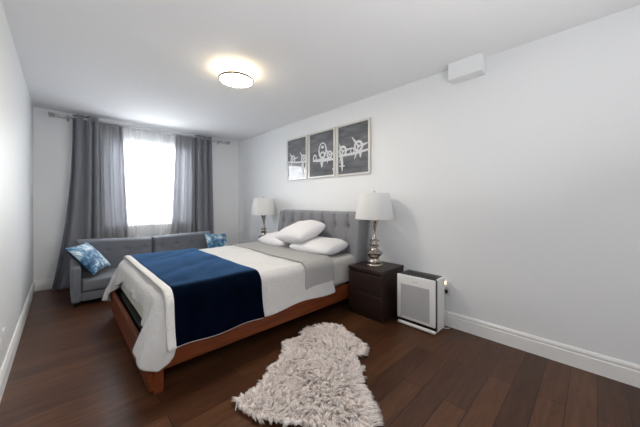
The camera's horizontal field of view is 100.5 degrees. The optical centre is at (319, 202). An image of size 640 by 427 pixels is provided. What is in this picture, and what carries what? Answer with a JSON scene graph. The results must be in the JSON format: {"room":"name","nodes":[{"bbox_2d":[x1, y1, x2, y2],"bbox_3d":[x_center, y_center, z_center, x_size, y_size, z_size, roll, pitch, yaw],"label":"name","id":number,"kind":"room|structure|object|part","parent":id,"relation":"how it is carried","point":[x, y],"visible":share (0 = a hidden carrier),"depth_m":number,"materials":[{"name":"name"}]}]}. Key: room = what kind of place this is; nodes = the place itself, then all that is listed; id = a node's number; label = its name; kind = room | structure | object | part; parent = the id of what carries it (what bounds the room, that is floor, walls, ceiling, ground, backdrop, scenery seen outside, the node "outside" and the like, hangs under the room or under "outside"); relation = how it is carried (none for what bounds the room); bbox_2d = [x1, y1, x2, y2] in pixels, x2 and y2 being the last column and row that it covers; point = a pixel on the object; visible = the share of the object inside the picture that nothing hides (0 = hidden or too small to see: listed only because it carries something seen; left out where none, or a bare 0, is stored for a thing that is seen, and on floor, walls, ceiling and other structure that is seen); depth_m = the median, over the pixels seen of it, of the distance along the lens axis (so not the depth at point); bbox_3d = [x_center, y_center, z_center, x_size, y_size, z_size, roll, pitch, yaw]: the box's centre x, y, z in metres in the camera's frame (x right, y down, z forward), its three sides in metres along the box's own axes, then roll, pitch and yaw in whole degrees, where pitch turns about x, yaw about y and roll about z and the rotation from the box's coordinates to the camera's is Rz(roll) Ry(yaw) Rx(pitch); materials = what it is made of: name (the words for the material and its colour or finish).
{"room":"bedroom","nodes":[
{"label":"bedroom","id":0,"kind":"room"},
{"bbox_2d":[0,0,32,369],"bbox_3d":[-1.479,-0.040,1.045,0.120,2.440,6.760,0,0,-44],"label":"wall","id":1,"kind":"structure","parent":0,"point":[16,106],"depth_m":2.13,"materials":[{"name":"white paint"}]},
{"bbox_2d":[2,327,5,349],"bbox_3d":[-2.045,0.880,1.722,0.009,0.120,0.074,0,0,-44],"label":"wall outlet","id":2,"kind":"object","parent":1,"relation":"attached to","point":[3,330],"visible":1,"depth_m":1.70,"materials":[{"name":"white plastic"}]},
{"bbox_2d":[0,281,34,402],"bbox_3d":[-1.431,1.111,1.092,0.014,0.139,6.760,0,0,-44],"label":"baseboard","id":3,"kind":"structure","parent":1,"relation":"attached to","point":[8,361],"depth_m":2.02,"materials":[{"name":"white"}]},
{"bbox_2d":[33,107,238,280],"bbox_3d":[-2.796,-0.040,4.588,3.160,2.440,0.160,0,0,-44],"label":"wall","id":4,"kind":"structure","parent":0,"point":[52,136],"depth_m":3.67,"materials":[{"name":"white paint"}]},
{"bbox_2d":[34,278,53,290],"bbox_3d":[-2.735,1.111,4.525,2.920,0.139,0.014,0,0,-44],"label":"baseboard","id":5,"kind":"structure","parent":4,"relation":"attached to","point":[45,284],"depth_m":3.57,"materials":[{"name":"white wood"}]},
{"bbox_2d":[48,111,229,143],"bbox_3d":[-2.731,-1.182,4.438,2.525,0.060,0.145,0,0,-44],"label":"curtain rod","id":6,"kind":"object","parent":4,"relation":"attached to","point":[49,113],"visible":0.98,"depth_m":4.17,"materials":[{"name":"grey metal"}]},
{"bbox_2d":[51,114,100,291],"bbox_3d":[-3.367,-0.027,3.708,0.538,2.390,0.185,0,0,-44],"label":"curtain","id":7,"kind":"object","parent":6,"relation":"hanging from","point":[83,218],"visible":0.79,"depth_m":3.74,"materials":[{"name":"grey fabric"}]},
{"bbox_2d":[194,135,213,233],"bbox_3d":[-2.150,-0.027,4.928,0.372,2.390,0.132,0,0,-44],"label":"curtain","id":8,"kind":"object","parent":6,"relation":"hanging from","point":[204,214],"visible":0.71,"depth_m":4.92,"materials":[{"name":"grey fabric"}]},
{"bbox_2d":[49,115,228,144],"bbox_3d":[-2.752,-1.165,4.463,2.520,0.060,0.079,0,0,-44],"label":"curtain rod","id":9,"kind":"object","parent":4,"relation":"attached to","point":[68,118],"visible":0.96,"depth_m":4.24,"materials":[{"name":"grey metal"}]},
{"bbox_2d":[99,122,128,238],"bbox_3d":[-3.134,-0.009,4.053,0.423,2.361,0.084,0,0,-44],"label":"curtain","id":10,"kind":"object","parent":9,"relation":"hanging from","point":[111,138],"visible":0.64,"depth_m":4.03,"materials":[{"name":"white fabric"}]},
{"bbox_2d":[120,126,179,237],"bbox_3d":[-2.803,-0.006,4.401,0.900,2.356,0.041,0,0,-44],"label":"sheer curtain","id":11,"kind":"object","parent":9,"relation":"hanging from","point":[149,157],"visible":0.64,"depth_m":4.38,"materials":[{"name":"white fabric"}]},
{"bbox_2d":[171,135,194,233],"bbox_3d":[-2.441,-0.009,4.724,0.433,2.361,0.084,0,0,-44],"label":"curtain","id":12,"kind":"object","parent":9,"relation":"hanging from","point":[184,168],"visible":0.68,"depth_m":4.75,"materials":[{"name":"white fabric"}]},
{"bbox_2d":[0,288,639,426],"bbox_3d":[-0.388,1.230,2.103,3.160,0.100,7.000,0,0,-44],"label":"floor","id":13,"kind":"structure","parent":0,"point":[72,366],"depth_m":1.76,"materials":[{"name":"brown wood"}]},
{"bbox_2d":[70,231,209,306],"bbox_3d":[-2.338,0.833,3.827,1.828,0.693,0.711,0,0,-44],"label":"sofa","id":14,"kind":"object","parent":13,"relation":"on","point":[84,286],"visible":0.53,"depth_m":3.63,"materials":[{"name":"fabric"}]},
{"bbox_3d":[-2.961,0.934,3.216,0.083,0.402,0.700,0,0,-44],"label":"arm","id":15,"kind":"part","parent":14,"relation":"part of","materials":[{"name":"fabric"}]},
{"bbox_2d":[64,242,110,274],"bbox_3d":[-2.830,0.683,3.265,0.283,0.338,0.434,0,0,-16],"label":"cushion","id":16,"kind":"object","parent":14,"relation":"on","point":[85,255],"visible":1,"depth_m":3.16,"materials":[{"name":"blue fabric"}]},
{"bbox_2d":[81,268,116,291],"bbox_3d":[-2.586,0.962,3.489,0.822,0.133,0.550,0,0,-44],"label":"seat cushion","id":17,"kind":"object","parent":14,"relation":"on","point":[98,282],"depth_m":3.14,"materials":[{"name":"fabric"}]},
{"bbox_3d":[-2.833,0.698,3.712,0.847,0.423,0.188,0,0,-44],"label":"backrest","id":18,"kind":"part","parent":14,"relation":"part of","materials":[{"name":"fabric"}]},
{"bbox_3d":[-2.212,0.707,4.312,0.865,0.406,0.185,0,0,-44],"label":"backrest","id":19,"kind":"part","parent":14,"relation":"part of","materials":[{"name":"fabric"}]},
{"bbox_2d":[204,233,227,247],"bbox_3d":[-1.700,0.690,4.398,0.201,0.395,0.448,0,0,35],"label":"cushion","id":20,"kind":"object","parent":14,"relation":"on","point":[212,240],"visible":0.66,"depth_m":4.33,"materials":[{"name":"blue fabric"}]},
{"bbox_2d":[110,209,368,394],"bbox_3d":[-0.798,0.649,2.963,2.271,1.062,1.647,0,0,-44],"label":"bed","id":21,"kind":"object","parent":13,"relation":"on","point":[343,225],"visible":0.25,"depth_m":2.43,"materials":[{"name":"brown wood"}]},
{"bbox_3d":[-1.597,1.028,2.195,0.049,0.245,1.639,0,0,-44],"label":"footboard","id":22,"kind":"part","parent":21,"relation":"part of","materials":[{"name":"brown wood"}]},
{"bbox_3d":[-1.014,1.045,1.661,0.055,0.270,0.055,0,0,-44],"label":"leg","id":23,"kind":"part","parent":21,"relation":"part of","materials":[{"name":"brown wood"}]},
{"bbox_2d":[120,247,353,317],"bbox_3d":[-0.842,0.754,2.927,2.005,0.323,1.583,0,0,-44],"label":"mattress","id":24,"kind":"object","parent":21,"relation":"on","point":[341,260],"visible":0.14,"depth_m":2.87,"materials":[{"name":"grey fabric"}]},
{"bbox_2d":[102,245,334,371],"bbox_3d":[-1.044,0.822,2.745,1.753,0.494,1.716,0,0,-44],"label":"quilt","id":25,"kind":"object","parent":24,"relation":"on","point":[283,280],"visible":0.36,"depth_m":2.27,"materials":[{"name":"white fabric"}]},
{"bbox_2d":[123,248,264,351],"bbox_3d":[-1.284,0.746,2.498,0.700,0.382,1.711,0,0,-44],"label":"throw blanket","id":26,"kind":"object","parent":25,"relation":"on","point":[207,295],"visible":0.97,"depth_m":1.96,"materials":[{"name":"blue fabric"}]},
{"bbox_2d":[231,241,333,289],"bbox_3d":[-0.545,0.711,3.215,0.427,0.282,1.618,0,0,-44],"label":"blanket","id":27,"kind":"object","parent":25,"relation":"on","point":[319,269],"visible":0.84,"depth_m":2.73,"materials":[{"name":"grey fabric"}]},
{"bbox_2d":[258,232,291,247],"bbox_3d":[-0.536,0.512,3.700,0.441,0.209,0.636,0,0,-41],"label":"pillow","id":28,"kind":"object","parent":24,"relation":"on","point":[269,239],"visible":0.38,"depth_m":3.52,"materials":[{"name":"white fabric"}]},
{"bbox_2d":[289,236,347,255],"bbox_3d":[-0.021,0.514,3.169,0.635,0.191,0.440,0,0,42],"label":"pillow","id":29,"kind":"object","parent":24,"relation":"on","point":[320,245],"visible":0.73,"depth_m":2.99,"materials":[{"name":"white fabric"}]},
{"bbox_2d":[275,220,325,242],"bbox_3d":[-0.265,0.367,3.392,0.426,0.290,0.676,0,0,-36],"label":"pillow","id":30,"kind":"object","parent":29,"relation":"on","point":[300,231],"visible":0.93,"depth_m":3.18,"materials":[{"name":"white fabric"}]},
{"bbox_3d":[-0.297,0.970,2.340,2.030,0.150,0.035,0,0,-44],"label":"rail","id":31,"kind":"part","parent":21,"relation":"part of","materials":[{"name":"brown wood"}]},
{"bbox_3d":[-0.073,0.584,3.640,0.284,0.932,1.610,0,0,-44],"label":"headboard","id":32,"kind":"part","parent":21,"relation":"part of","materials":[{"name":"grey fabric"}]},
{"bbox_2d":[231,322,383,426],"bbox_3d":[0.050,1.139,1.930,0.872,0.085,1.239,0,0,17],"label":"sheepskin rug","id":33,"kind":"object","parent":13,"relation":"on","point":[318,380],"visible":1,"depth_m":1.64,"materials":[{"name":"white fur"}]},
{"bbox_2d":[348,261,403,323],"bbox_3d":[0.602,0.927,2.853,0.425,0.505,0.416,0,0,-44],"label":"nightstand","id":34,"kind":"object","parent":13,"relation":"on","point":[373,290],"visible":0.87,"depth_m":2.69,"materials":[{"name":"brown wood"}]},
{"bbox_3d":[0.587,1.021,2.839,0.382,0.182,0.406,0,0,-44],"label":"drawer","id":35,"kind":"part","parent":34,"relation":"part of","materials":[{"name":"brown wood"}]},
{"bbox_3d":[0.587,0.821,2.839,0.382,0.195,0.406,0,0,-44],"label":"drawer","id":36,"kind":"part","parent":34,"relation":"part of","materials":[{"name":"brown wood"}]},
{"bbox_2d":[355,191,393,266],"bbox_3d":[0.586,0.275,2.873,0.414,0.800,0.414,0,0,-44],"label":"table lamp","id":37,"kind":"object","parent":34,"relation":"on","point":[374,207],"visible":1,"depth_m":2.74,"materials":[{"name":"white fabric"}]},
{"bbox_3d":[0.586,0.041,2.873,0.414,0.276,0.414,0,0,-44],"label":"lamp shade","id":38,"kind":"part","parent":37,"relation":"part of","materials":[{"name":"white fabric"}]},
{"bbox_2d":[397,270,444,334],"bbox_3d":[0.960,0.934,2.544,0.224,0.491,0.373,0,0,-44],"label":"air purifier","id":39,"kind":"object","parent":13,"relation":"on","point":[420,295],"visible":1,"depth_m":2.44,"materials":[{"name":"white plastic"}]},
{"bbox_2d":[401,283,428,323],"bbox_3d":[0.878,0.932,2.471,0.004,0.305,0.279,0,0,-44],"label":"grille","id":40,"kind":"object","parent":39,"relation":"attached to","point":[414,297],"depth_m":2.46,"materials":[{"name":"grey plastic"}]},
{"bbox_3d":[0.896,1.157,2.482,0.038,0.030,0.369,0,0,-44],"label":"kick panel","id":41,"kind":"part","parent":39,"relation":"part of","materials":[{"name":"white plastic"}]},
{"bbox_2d":[400,270,441,279],"bbox_3d":[0.968,0.694,2.551,0.170,0.010,0.341,0,0,-44],"label":"vent","id":42,"kind":"object","parent":39,"relation":"attached to","point":[408,272],"depth_m":2.53,"materials":[{"name":"black plastic"}]},
{"bbox_3d":[-0.884,0.942,4.386,0.425,0.475,0.416,0,0,-44],"label":"nightstand","id":43,"kind":"object","parent":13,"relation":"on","visible":0},
{"bbox_2d":[251,197,275,237],"bbox_3d":[-0.941,0.305,4.449,0.414,0.800,0.414,0,0,-44],"label":"table lamp","id":44,"kind":"object","parent":43,"relation":"on","point":[263,206],"visible":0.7,"depth_m":4.30,"materials":[{"name":"white fabric"}]},
{"bbox_3d":[-0.941,0.071,4.449,0.414,0.276,0.414,0,0,-44],"label":"lamp shade","id":45,"kind":"part","parent":44,"relation":"part of","materials":[{"name":"white fabric"}]},
{"bbox_2d":[1,0,639,141],"bbox_3d":[-0.388,-1.310,2.103,3.160,0.100,7.000,0,0,-44],"label":"ceiling","id":46,"kind":"structure","parent":0,"point":[151,63],"depth_m":2.18,"materials":[{"name":"white paint"}]},
{"bbox_2d":[218,64,253,87],"bbox_3d":[-0.801,-1.208,2.551,0.322,0.105,0.322,0,0,-44],"label":"ceiling light","id":47,"kind":"object","parent":46,"relation":"attached to","point":[232,75],"visible":1,"depth_m":2.47,"materials":[{"name":"white"}]},
{"bbox_2d":[220,73,252,86],"bbox_3d":[-0.801,-1.161,2.551,0.300,0.011,0.300,0,0,-44],"label":"diffuser","id":48,"kind":"object","parent":47,"relation":"attached to","point":[229,79],"depth_m":2.52,"materials":[{"name":"white"}]},
{"bbox_2d":[239,5,639,364],"bbox_3d":[0.704,-0.040,3.161,0.120,2.440,6.760,0,0,-44],"label":"wall","id":49,"kind":"structure","parent":0,"point":[516,184],"depth_m":2.14,"materials":[{"name":"white paint"}]},
{"bbox_2d":[287,134,307,180],"bbox_3d":[-0.361,-0.681,4.151,0.029,0.662,0.495,0,0,-44],"label":"framed picture","id":50,"kind":"object","parent":49,"relation":"attached to","point":[297,147],"visible":1,"depth_m":4.14,"materials":[{"name":"grey paper"}]},
{"bbox_2d":[308,127,335,178],"bbox_3d":[0.021,-0.679,3.756,0.029,0.662,0.525,0,0,-44],"label":"framed picture","id":51,"kind":"object","parent":49,"relation":"attached to","point":[321,144],"visible":1,"depth_m":3.74,"materials":[{"name":"grey paper"}]},
{"bbox_2d":[337,117,370,176],"bbox_3d":[0.414,-0.675,3.351,0.029,0.666,0.531,0,0,-44],"label":"framed picture","id":52,"kind":"object","parent":49,"relation":"attached to","point":[353,138],"visible":1,"depth_m":3.33,"materials":[{"name":"grey paper"}]},
{"bbox_2d":[445,289,449,328],"bbox_3d":[1.178,1.005,2.511,0.084,0.344,0.093,0,0,-44],"label":"power cord","id":53,"kind":"object","parent":49,"relation":"attached to","point":[446,291],"visible":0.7,"depth_m":2.50,"materials":[{"name":"black plastic"}]},
{"bbox_2d":[445,282,450,294],"bbox_3d":[1.211,0.820,2.545,0.009,0.120,0.074,0,0,-44],"label":"wall outlet","id":54,"kind":"object","parent":49,"relation":"attached to","point":[448,288],"visible":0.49,"depth_m":2.52,"materials":[{"name":"white plastic"}]},
{"bbox_2d":[448,52,485,83],"bbox_3d":[1.305,-1.185,2.368,0.120,0.150,0.275,0,0,-44],"label":"wall box","id":55,"kind":"object","parent":49,"relation":"attached to","point":[473,66],"depth_m":2.32,"materials":[{"name":"white paint"}]},
{"bbox_2d":[445,311,639,387],"bbox_3d":[0.656,1.111,3.114,0.014,0.139,6.760,0,0,-44],"label":"baseboard","id":56,"kind":"structure","parent":49,"relation":"attached to","point":[625,372],"depth_m":1.99,"materials":[{"name":"white"}]}
]}

